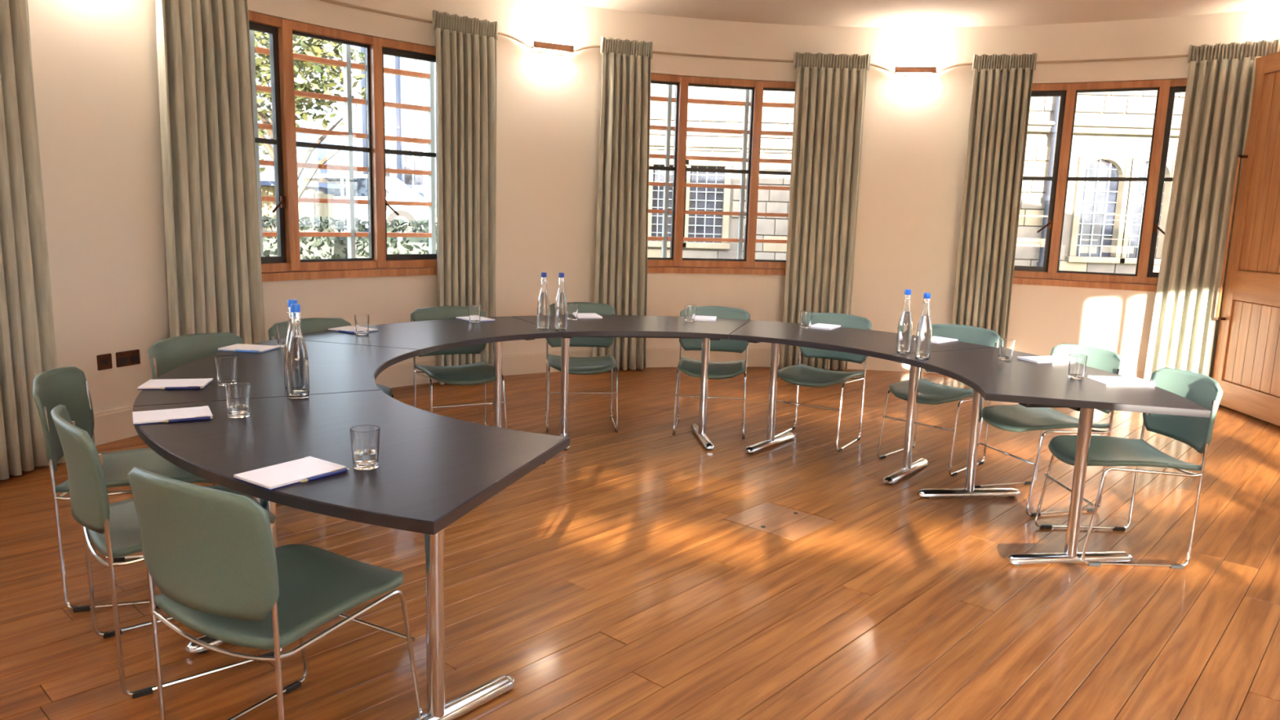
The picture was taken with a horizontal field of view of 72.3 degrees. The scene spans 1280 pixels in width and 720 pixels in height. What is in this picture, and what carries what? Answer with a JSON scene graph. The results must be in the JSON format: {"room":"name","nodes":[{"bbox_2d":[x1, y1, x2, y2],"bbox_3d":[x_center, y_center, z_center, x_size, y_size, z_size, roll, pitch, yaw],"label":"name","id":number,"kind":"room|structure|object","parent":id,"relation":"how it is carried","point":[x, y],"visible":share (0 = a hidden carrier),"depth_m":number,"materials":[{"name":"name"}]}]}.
{"room":"meeting room","nodes":[
{"label":"meeting room","id":0,"kind":"room"},
{"bbox_2d":[27,0,537,413],"bbox_3d":[-2.650,-0.967,4.383,1.645,3.090,7.229,4,10,16],"label":"wall","id":1,"kind":"structure","parent":0,"point":[95,62],"depth_m":5.09,"materials":[{"name":"paint"}]},
{"bbox_2d":[0,0,65,479],"bbox_3d":[-3.121,-0.813,4.114,0.154,2.824,0.721,4,10,12],"label":"curtain","id":2,"kind":"object","parent":1,"relation":"hanging from","point":[28,349],"visible":0.96,"depth_m":4.32,"materials":[{"name":"fabric"}]},
{"bbox_2d":[96,353,112,370],"bbox_3d":[-3.054,0.011,4.998,0.012,0.088,0.086,5,10,20],"label":"wall socket","id":3,"kind":"object","parent":1,"relation":"attached to","point":[104,361],"visible":1,"depth_m":4.99,"materials":[{"name":"brown metal"}]},
{"bbox_2d":[115,349,140,367],"bbox_3d":[-2.999,-0.010,5.135,0.015,0.088,0.146,5,10,22],"label":"wall socket","id":4,"kind":"object","parent":1,"relation":"attached to","point":[130,357],"visible":1,"depth_m":5.13,"materials":[{"name":"brown metal"}]},
{"bbox_2d":[155,0,265,344],"bbox_3d":[-2.646,-1.015,5.410,0.155,2.824,0.666,7,11,28],"label":"curtain","id":5,"kind":"object","parent":1,"relation":"hanging from","point":[214,273],"visible":0.73,"depth_m":5.33,"materials":[{"name":"fabric"}]},
{"bbox_2d":[93,352,534,445],"bbox_3d":[-2.534,0.480,4.574,1.338,0.180,6.798,4,10,16],"label":"baseboard","id":6,"kind":"structure","parent":1,"relation":"attached to","point":[113,425],"depth_m":6.79,"materials":[{"name":"paint"}]},
{"bbox_2d":[248,10,436,281],"bbox_3d":[-2.297,-1.343,6.378,0.629,2.600,2.212,9,12,39],"label":"window","id":7,"kind":"structure","parent":1,"relation":"in","point":[288,265],"depth_m":6.44,"materials":[{"name":"brown wood"}]},
{"bbox_2d":[431,9,497,384],"bbox_3d":[-1.370,-1.226,6.907,0.549,2.824,0.135,-6,12,-39],"label":"curtain","id":8,"kind":"object","parent":1,"relation":"hanging from","point":[466,48],"visible":0.86,"depth_m":6.83,"materials":[{"name":"fabric"}]},
{"bbox_2d":[320,0,1188,77],"bbox_3d":[-0.010,-2.262,5.468,9.683,0.125,3.771,-5,11,-33],"label":"curtain rod","id":9,"kind":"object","parent":1,"relation":"attached to","point":[327,1],"depth_m":7.34,"materials":[{"name":"paint"}]},
{"bbox_2d":[0,366,1279,719],"bbox_3d":[1.624,0.991,3.379,10.680,0.202,10.680,2,9,0],"label":"floor","id":10,"kind":"structure","parent":0,"point":[611,580],"depth_m":3.34,"materials":[{"name":"brown wood"}]},
{"bbox_2d":[32,365,216,612],"bbox_3d":[-1.811,0.425,3.169,0.563,0.789,0.471,-1,10,-17],"label":"chair","id":11,"kind":"object","parent":10,"relation":"on","point":[67,386],"visible":0.51,"depth_m":3.09,"materials":[{"name":"green plastic"}]},
{"bbox_2d":[50,404,284,698],"bbox_3d":[-1.431,0.518,2.679,0.563,0.789,0.471,-6,12,-40],"label":"chair","id":12,"kind":"object","parent":10,"relation":"on","point":[113,529],"visible":0.57,"depth_m":2.43,"materials":[{"name":"green plastic"}]},
{"bbox_2d":[148,332,244,379],"bbox_3d":[-1.821,0.297,3.941,0.563,0.789,0.471,6,11,27],"label":"chair","id":13,"kind":"object","parent":10,"relation":"on","point":[166,355],"visible":0.12,"depth_m":3.96,"materials":[{"name":"green leather"}]},
{"bbox_2d":[127,466,422,719],"bbox_3d":[-0.894,0.613,2.198,0.471,0.789,0.563,7,11,28],"label":"chair","id":14,"kind":"object","parent":10,"relation":"on","point":[217,566],"visible":1,"depth_m":1.98,"materials":[{"name":"green leather"}]},
{"bbox_2d":[133,338,419,502],"bbox_3d":[-1.434,0.384,3.662,0.878,0.730,1.545,1,9,-6],"label":"table","id":15,"kind":"object","parent":10,"relation":"on","point":[333,367],"visible":0.48,"depth_m":3.47,"materials":[{"name":"laminate"}]},
{"bbox_2d":[137,377,213,390],"bbox_3d":[-1.670,0.086,3.155,0.212,0.010,0.150,-1,10,-14],"label":"notepad","id":16,"kind":"object","parent":15,"relation":"on","point":[151,384],"visible":1,"depth_m":3.14,"materials":[{"name":"paper"}]},
{"bbox_2d":[160,386,202,390],"bbox_3d":[-1.615,0.098,3.083,0.136,0.012,0.010,-1,10,-14],"label":"pen","id":17,"kind":"object","parent":15,"relation":"on","point":[188,387],"visible":1,"depth_m":3.08,"materials":[{"name":"blue plastic"}]},
{"bbox_2d":[214,355,236,386],"bbox_3d":[-1.502,0.040,3.182,0.073,0.102,0.073,2,9,0],"label":"tumbler","id":18,"kind":"object","parent":15,"relation":"on","point":[225,366],"visible":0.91,"depth_m":3.16,"materials":[{"name":"clear glass"}]},
{"bbox_2d":[231,349,260,352],"bbox_3d":[-1.753,-0.041,3.896,0.136,0.012,0.010,3,10,8],"label":"pen","id":19,"kind":"object","parent":15,"relation":"on","point":[234,350],"visible":1,"depth_m":3.89,"materials":[{"name":"blue plastic"}]},
{"bbox_2d":[217,343,279,352],"bbox_3d":[-1.777,-0.054,3.983,0.212,0.010,0.150,3,10,8],"label":"notepad","id":20,"kind":"object","parent":15,"relation":"on","point":[262,348],"visible":1,"depth_m":3.97,"materials":[{"name":"paper"}]},
{"bbox_2d":[275,324,288,346],"bbox_3d":[-1.657,-0.114,4.084,0.073,0.102,0.073,2,9,0],"label":"tumbler","id":21,"kind":"object","parent":15,"relation":"on","point":[281,329],"visible":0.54,"depth_m":4.05,"materials":[{"name":"clear glass"}]},
{"bbox_2d":[283,299,297,389],"bbox_3d":[-1.234,-0.054,3.124,0.073,0.322,0.073,2,9,0],"label":"water bottle","id":22,"kind":"object","parent":15,"relation":"on","point":[290,302],"visible":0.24,"depth_m":3.10,"materials":[{"name":"clear glass"}]},
{"bbox_2d":[267,317,394,398],"bbox_3d":[-1.585,0.200,4.567,0.563,0.789,0.471,9,12,39],"label":"chair","id":23,"kind":"object","parent":10,"relation":"on","point":[313,325],"visible":0.09,"depth_m":4.69,"materials":[{"name":"green leather"}]},
{"bbox_2d":[133,390,570,719],"bbox_3d":[-0.861,0.575,2.611,1.545,0.730,0.878,9,12,38],"label":"table","id":24,"kind":"object","parent":10,"relation":"on","point":[433,469],"visible":0.78,"depth_m":2.35,"materials":[{"name":"laminate"}]},
{"bbox_2d":[132,405,213,425],"bbox_3d":[-1.438,0.169,2.693,0.212,0.010,0.150,-4,11,-31],"label":"notepad","id":25,"kind":"object","parent":24,"relation":"on","point":[156,416],"visible":1,"depth_m":2.68,"materials":[{"name":"paper"}]},
{"bbox_2d":[161,415,212,422],"bbox_3d":[-1.364,0.179,2.640,0.136,0.012,0.010,-4,11,-30],"label":"pen","id":26,"kind":"object","parent":24,"relation":"on","point":[206,417],"visible":1,"depth_m":2.64,"materials":[{"name":"blue plastic"}]},
{"bbox_2d":[224,382,250,417],"bbox_3d":[-1.244,0.125,2.713,0.073,0.102,0.073,2,9,0],"label":"tumbler","id":27,"kind":"object","parent":24,"relation":"on","point":[237,394],"visible":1,"depth_m":2.69,"materials":[{"name":"clear glass"}]},
{"bbox_2d":[233,456,346,490],"bbox_3d":[-0.857,0.276,2.152,0.150,0.010,0.212,8,11,33],"label":"notepad","id":28,"kind":"object","parent":24,"relation":"on","point":[275,477],"visible":1,"depth_m":2.13,"materials":[{"name":"paper"}]},
{"bbox_2d":[285,303,309,399],"bbox_3d":[-1.170,-0.029,2.986,0.073,0.322,0.073,2,9,0],"label":"water bottle","id":29,"kind":"object","parent":24,"relation":"on","point":[296,357],"visible":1,"depth_m":2.97,"materials":[{"name":"clear glass"}]},
{"bbox_2d":[300,467,349,482],"bbox_3d":[-0.767,0.280,2.135,0.010,0.012,0.136,8,11,33],"label":"pen","id":30,"kind":"object","parent":24,"relation":"on","point":[341,470],"visible":1,"depth_m":2.13,"materials":[{"name":"blue plastic"}]},
{"bbox_2d":[350,425,380,470],"bbox_3d":[-0.696,0.223,2.220,0.073,0.102,0.073,2,9,0],"label":"tumbler","id":31,"kind":"object","parent":24,"relation":"on","point":[365,439],"visible":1,"depth_m":2.19,"materials":[{"name":"clear glass"}]},
{"bbox_2d":[302,315,559,427],"bbox_3d":[-1.090,0.204,4.810,0.878,0.730,1.545,9,12,38],"label":"table","id":32,"kind":"object","parent":10,"relation":"on","point":[430,335],"visible":0.55,"depth_m":4.71,"materials":[{"name":"laminate"}]},
{"bbox_2d":[337,329,355,333],"bbox_3d":[-1.540,-0.149,4.588,0.136,0.012,0.010,7,11,28],"label":"pen","id":33,"kind":"object","parent":32,"relation":"on","point":[339,331],"visible":1,"depth_m":4.58,"materials":[{"name":"blue plastic"}]},
{"bbox_2d":[328,325,377,332],"bbox_3d":[-1.532,-0.163,4.678,0.212,0.010,0.150,7,11,28],"label":"notepad","id":34,"kind":"object","parent":32,"relation":"on","point":[348,328],"visible":0.7,"depth_m":4.67,"materials":[{"name":"paper"}]},
{"bbox_2d":[354,314,368,334],"bbox_3d":[-1.440,-0.183,4.538,0.073,0.102,0.073,2,9,0],"label":"tumbler","id":35,"kind":"object","parent":32,"relation":"on","point":[362,321],"visible":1,"depth_m":4.51,"materials":[{"name":"clear glass"}]},
{"bbox_2d":[468,305,480,323],"bbox_3d":[-0.968,-0.268,5.130,0.073,0.102,0.073,2,9,0],"label":"tumbler","id":36,"kind":"object","parent":32,"relation":"on","point":[474,311],"visible":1,"depth_m":5.10,"materials":[{"name":"clear glass"}]},
{"bbox_2d":[455,315,494,321],"bbox_3d":[-0.995,-0.248,5.290,0.150,0.010,0.212,-6,12,-39],"label":"notepad","id":37,"kind":"object","parent":32,"relation":"on","point":[465,318],"visible":0.64,"depth_m":5.26,"materials":[{"name":"paper"}]},
{"bbox_2d":[537,271,550,330],"bbox_3d":[-0.539,-0.329,4.900,0.073,0.322,0.073,2,9,0],"label":"water bottle","id":38,"kind":"object","parent":32,"relation":"on","point":[543,304],"visible":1,"depth_m":4.88,"materials":[{"name":"clear glass"}]},
{"bbox_2d":[410,306,506,428],"bbox_3d":[-1.094,0.094,5.293,0.471,0.789,0.563,-3,11,-27],"label":"chair","id":39,"kind":"object","parent":10,"relation":"on","point":[481,372],"visible":0.62,"depth_m":5.35,"materials":[{"name":"green leather"}]},
{"bbox_2d":[545,302,617,432],"bbox_3d":[-0.384,0.039,5.750,0.471,0.789,0.563,1,9,-7],"label":"chair","id":40,"kind":"object","parent":10,"relation":"on","point":[600,364],"visible":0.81,"depth_m":5.89,"materials":[{"name":"green plastic"}]},
{"bbox_2d":[511,315,750,449],"bbox_3d":[-0.027,0.139,5.389,1.545,0.730,0.878,1,9,-7],"label":"table","id":41,"kind":"object","parent":10,"relation":"on","point":[610,326],"visible":0.8,"depth_m":5.34,"materials":[{"name":"laminate"}]},
{"bbox_2d":[554,272,567,330],"bbox_3d":[-0.443,-0.327,4.910,0.073,0.322,0.073,2,9,0],"label":"water bottle","id":42,"kind":"object","parent":41,"relation":"on","point":[561,304],"visible":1,"depth_m":4.89,"materials":[{"name":"clear glass"}]},
{"bbox_2d":[567,302,577,319],"bbox_3d":[-0.418,-0.299,5.416,0.073,0.102,0.073,2,9,0],"label":"tumbler","id":43,"kind":"object","parent":41,"relation":"on","point":[572,308],"visible":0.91,"depth_m":5.39,"materials":[{"name":"clear glass"}]},
{"bbox_2d":[577,312,602,318],"bbox_3d":[-0.337,-0.285,5.627,0.150,0.010,0.212,-1,10,-15],"label":"notepad","id":44,"kind":"object","parent":41,"relation":"on","point":[593,315],"visible":0.86,"depth_m":5.57,"materials":[{"name":"paper"}]},
{"bbox_2d":[684,304,696,321],"bbox_3d":[0.316,-0.296,5.524,0.073,0.102,0.073,2,9,0],"label":"tumbler","id":45,"kind":"object","parent":41,"relation":"on","point":[690,309],"visible":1,"depth_m":5.50,"materials":[{"name":"clear glass"}]},
{"bbox_2d":[694,315,716,321],"bbox_3d":[0.418,-0.270,5.667,0.150,0.010,0.212,3,9,7],"label":"notepad","id":46,"kind":"object","parent":41,"relation":"on","point":[712,318],"visible":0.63,"depth_m":5.62,"materials":[{"name":"paper"}]},
{"bbox_2d":[672,306,750,439],"bbox_3d":[0.471,0.067,5.730,0.471,0.789,0.563,3,9,6],"label":"chair","id":47,"kind":"object","parent":10,"relation":"on","point":[691,367],"visible":0.73,"depth_m":5.88,"materials":[{"name":"green plastic"}]},
{"bbox_2d":[774,312,871,452],"bbox_3d":[1.140,0.118,5.539,0.471,0.789,0.563,7,11,32],"label":"chair","id":48,"kind":"object","parent":10,"relation":"on","point":[801,375],"visible":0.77,"depth_m":5.59,"materials":[{"name":"green plastic"}]},
{"bbox_2d":[728,320,995,484],"bbox_3d":[1.137,0.226,5.064,1.545,0.730,0.878,9,12,38],"label":"table","id":49,"kind":"object","parent":10,"relation":"on","point":[875,344],"visible":0.8,"depth_m":4.91,"materials":[{"name":"laminate"}]},
{"bbox_2d":[800,311,812,328],"bbox_3d":[1.012,-0.246,5.347,0.073,0.102,0.073,2,9,0],"label":"tumbler","id":50,"kind":"object","parent":49,"relation":"on","point":[805,316],"visible":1,"depth_m":5.32,"materials":[{"name":"clear glass"}]},
{"bbox_2d":[810,323,840,329],"bbox_3d":[1.137,-0.207,5.415,0.150,0.010,0.212,7,11,30],"label":"notepad","id":51,"kind":"object","parent":49,"relation":"on","point":[818,326],"visible":1,"depth_m":5.38,"materials":[{"name":"paper"}]},
{"bbox_2d":[896,288,912,353],"bbox_3d":[1.341,-0.195,4.421,0.073,0.322,0.073,2,9,0],"label":"water bottle","id":52,"kind":"object","parent":49,"relation":"on","point":[904,331],"visible":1,"depth_m":4.40,"materials":[{"name":"clear glass"}]},
{"bbox_2d":[913,336,958,343],"bbox_3d":[1.675,-0.115,4.954,0.212,0.010,0.150,-6,12,-39],"label":"notepad","id":53,"kind":"object","parent":49,"relation":"on","point":[937,340],"visible":0.78,"depth_m":4.93,"materials":[{"name":"paper"}]},
{"bbox_2d":[877,324,1000,475],"bbox_3d":[1.742,0.206,5.111,0.563,0.789,0.471,-8,13,-44],"label":"chair","id":54,"kind":"object","parent":10,"relation":"on","point":[928,392],"visible":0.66,"depth_m":5.12,"materials":[{"name":"green plastic"}]},
{"bbox_2d":[888,347,1210,565],"bbox_3d":[1.728,0.416,4.023,0.878,0.730,1.545,0,9,-7],"label":"table","id":55,"kind":"object","parent":10,"relation":"on","point":[1027,384],"visible":0.91,"depth_m":3.64,"materials":[{"name":"laminate"}]},
{"bbox_2d":[914,293,932,359],"bbox_3d":[1.377,-0.163,4.239,0.073,0.322,0.073,2,9,0],"label":"water bottle","id":56,"kind":"object","parent":55,"relation":"on","point":[924,330],"visible":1,"depth_m":4.22,"materials":[{"name":"clear glass"}]},
{"bbox_2d":[998,337,1015,360],"bbox_3d":[1.802,-0.051,4.311,0.073,0.102,0.073,2,9,0],"label":"tumbler","id":57,"kind":"object","parent":55,"relation":"on","point":[1006,350],"visible":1,"depth_m":4.29,"materials":[{"name":"clear glass"}]},
{"bbox_2d":[1017,355,1068,363],"bbox_3d":[2.005,-0.003,4.332,0.212,0.010,0.150,-1,10,-18],"label":"notepad","id":58,"kind":"object","parent":55,"relation":"on","point":[1037,359],"visible":0.92,"depth_m":4.31,"materials":[{"name":"paper"}]},
{"bbox_2d":[1067,354,1087,379],"bbox_3d":[1.915,0.030,3.838,0.073,0.102,0.073,2,9,0],"label":"tumbler","id":59,"kind":"object","parent":55,"relation":"on","point":[1077,362],"visible":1,"depth_m":3.81,"materials":[{"name":"clear glass"}]},
{"bbox_2d":[1087,375,1155,385],"bbox_3d":[2.088,0.088,3.802,0.212,0.010,0.150,1,9,-2],"label":"notepad","id":60,"kind":"object","parent":55,"relation":"on","point":[1105,380],"visible":1,"depth_m":3.77,"materials":[{"name":"paper"}]},
{"bbox_2d":[974,343,1124,516],"bbox_3d":[2.044,0.326,4.441,0.563,0.789,0.471,-1,10,-17],"label":"chair","id":61,"kind":"object","parent":10,"relation":"on","point":[1012,418],"visible":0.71,"depth_m":4.39,"materials":[{"name":"green plastic"}]},
{"bbox_2d":[1034,367,1222,568],"bbox_3d":[2.092,0.435,3.792,0.563,0.789,0.471,2,9,0],"label":"chair","id":62,"kind":"object","parent":10,"relation":"on","point":[1202,389],"visible":0.91,"depth_m":3.74,"materials":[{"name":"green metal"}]},
{"bbox_2d":[533,0,915,352],"bbox_3d":[0.699,-1.467,7.981,3.548,3.090,0.605,0,10,-11],"label":"wall","id":63,"kind":"structure","parent":0,"point":[569,86],"depth_m":7.77,"materials":[{"name":"paint"}]},
{"bbox_2d":[531,40,573,55],"bbox_3d":[-0.727,-2.566,7.177,0.355,0.090,0.114,-4,11,-29],"label":"wall light","id":64,"kind":"object","parent":63,"relation":"attached to","point":[548,46],"visible":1,"depth_m":7.15,"materials":[{"name":"paint"}]},
{"bbox_2d":[592,35,653,370],"bbox_3d":[-0.153,-1.307,7.610,0.523,2.824,0.130,-2,10,-23],"label":"curtain","id":65,"kind":"object","parent":63,"relation":"hanging from","point":[623,196],"visible":0.91,"depth_m":7.55,"materials":[{"name":"fabric"}]},
{"bbox_2d":[534,347,889,373],"bbox_3d":[0.690,-0.004,8.058,3.336,0.180,0.302,0,10,-11],"label":"baseboard","id":66,"kind":"structure","parent":63,"relation":"attached to","point":[655,357],"depth_m":8.15,"materials":[{"name":"paint"}]},
{"bbox_2d":[647,73,795,275],"bbox_3d":[0.671,-1.546,8.119,2.212,2.600,0.629,0,10,-11],"label":"window","id":67,"kind":"structure","parent":63,"relation":"in","point":[676,264],"depth_m":8.05,"materials":[{"name":"brown wood"}]},
{"bbox_2d":[780,51,871,370],"bbox_3d":[1.657,-1.313,7.959,0.676,2.824,0.139,1,9,-2],"label":"curtain","id":68,"kind":"object","parent":63,"relation":"hanging from","point":[829,98],"visible":0.91,"depth_m":7.91,"materials":[{"name":"fabric"}]},
{"bbox_2d":[894,65,937,75],"bbox_3d":[2.436,-2.572,7.767,0.355,0.090,0.114,3,10,8],"label":"wall light","id":69,"kind":"object","parent":63,"relation":"attached to","point":[904,69],"visible":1,"depth_m":7.72,"materials":[{"name":"paint"}]},
{"bbox_2d":[548,0,1279,27],"bbox_3d":[1.718,-2.253,2.841,10.680,0.200,10.680,2,9,0],"label":"ceiling","id":70,"kind":"structure","parent":0,"point":[844,13],"depth_m":7.14,"materials":[{"name":"paint"}]},
{"bbox_2d":[891,7,1279,371],"bbox_3d":[5.292,-0.741,4.408,2.983,3.090,9.430,-2,10,-20],"label":"wall","id":71,"kind":"structure","parent":0,"point":[1042,318],"depth_m":7.74,"materials":[{"name":"paint"}]},
{"bbox_2d":[951,52,1037,338],"bbox_3d":[3.097,-1.238,7.759,0.512,2.824,0.150,4,10,14],"label":"curtain","id":72,"kind":"object","parent":71,"relation":"hanging from","point":[1002,85],"visible":0.86,"depth_m":7.70,"materials":[{"name":"fabric"}]},
{"bbox_2d":[888,360,1144,379],"bbox_3d":[5.097,0.699,4.591,2.672,0.180,8.868,-2,10,-20],"label":"baseboard","id":73,"kind":"structure","parent":71,"relation":"attached to","point":[894,366],"depth_m":8.21,"materials":[{"name":"paint"}]},
{"bbox_2d":[1012,78,1187,291],"bbox_3d":[3.978,-1.481,7.476,2.155,1.735,0.265,6,11,27],"label":"window","id":74,"kind":"structure","parent":71,"relation":"in","point":[1144,279],"depth_m":7.52,"materials":[{"name":"brown wood"}]},
{"bbox_2d":[1143,38,1279,381],"bbox_3d":[4.587,-1.074,7.032,0.673,2.824,0.146,9,12,37],"label":"curtain","id":75,"kind":"object","parent":71,"relation":"hanging from","point":[1184,330],"visible":0.81,"depth_m":7.04,"materials":[{"name":"fabric"}]},
{"label":"outside","id":76,"kind":"structure","parent":0,"visible":0},
{"bbox_3d":[0.040,-1.363,20.047,120.000,0.100,120.000,2,9,0],"label":"ground","id":77,"kind":"structure","parent":76,"visible":0},
{"bbox_2d":[257,93,271,173],"bbox_3d":[-7.337,-2.865,14.347,2.378,4.319,2.221,8,11,32],"label":"tree","id":78,"kind":"object","parent":77,"relation":"on","point":[264,132],"visible":0.02,"depth_m":14.67,"materials":[{"name":"green plant"}]},
{"bbox_2d":[260,180,342,231],"bbox_3d":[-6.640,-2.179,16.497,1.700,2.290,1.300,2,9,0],"label":"building","id":79,"kind":"structure","parent":77,"relation":"on","point":[311,210],"depth_m":15.99,"materials":[{"name":"stone"}]},
{"bbox_2d":[257,118,346,231],"bbox_3d":[-9.770,-4.620,25.129,5.200,4.100,4.600,2,9,0],"label":"house","id":80,"kind":"structure","parent":77,"relation":"on","point":[317,154],"depth_m":22.79,"materials":[{"name":"paint"}]},
{"bbox_2d":[253,31,365,197],"bbox_3d":[-4.545,-2.570,11.102,2.281,4.956,2.130,6,10,25],"label":"tree","id":81,"kind":"object","parent":77,"relation":"on","point":[302,83],"visible":0.34,"depth_m":10.78,"materials":[{"name":"green plant"}]},
{"bbox_2d":[262,214,436,259],"bbox_3d":[-4.851,-1.246,12.953,5.122,1.823,0.783,2,9,0],"label":"hedge","id":82,"kind":"object","parent":77,"relation":"on","point":[310,247],"visible":0.18,"depth_m":12.67,"materials":[{"name":"green plant"}]},
{"bbox_2d":[350,44,436,232],"bbox_3d":[-4.215,-6.457,22.201,5.400,9.000,3.325,2,9,0],"label":"facade","id":83,"kind":"object","parent":77,"relation":"on","point":[402,122],"visible":0.11,"depth_m":20.85,"materials":[{"name":"paint"}]},
{"bbox_2d":[647,83,1185,274],"bbox_3d":[6.329,-4.351,14.403,17.600,8.000,1.100,2,9,0],"label":"stone building","id":84,"kind":"structure","parent":77,"relation":"on","point":[1113,131],"depth_m":14.64,"materials":[{"name":"stone"}]},
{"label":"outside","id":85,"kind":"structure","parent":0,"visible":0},
{"bbox_3d":[-7.939,-2.220,19.538,14.000,1.100,3.000,2,9,0],"label":"terrace","id":86,"kind":"object","parent":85,"visible":0},
{"bbox_2d":[301,173,436,232],"bbox_3d":[-6.241,-3.325,19.042,4.130,1.340,1.830,2,9,0],"label":"car","id":87,"kind":"object","parent":86,"relation":"on","point":[396,189],"visible":0.23,"depth_m":18.18,"materials":[{"name":"paint"}]},
{"bbox_3d":[5.278,-0.968,5.776,1.105,3.090,0.120,2,9,0],"label":"wall","id":88,"kind":"structure","parent":0,"visible":0},
{"bbox_2d":[1212,51,1279,426],"bbox_3d":[4.634,-0.903,6.399,0.115,2.680,1.060,2,9,3],"label":"door","id":89,"kind":"structure","parent":88,"relation":"in","point":[1246,367],"depth_m":6.63,"materials":[{"name":"brown wood"}]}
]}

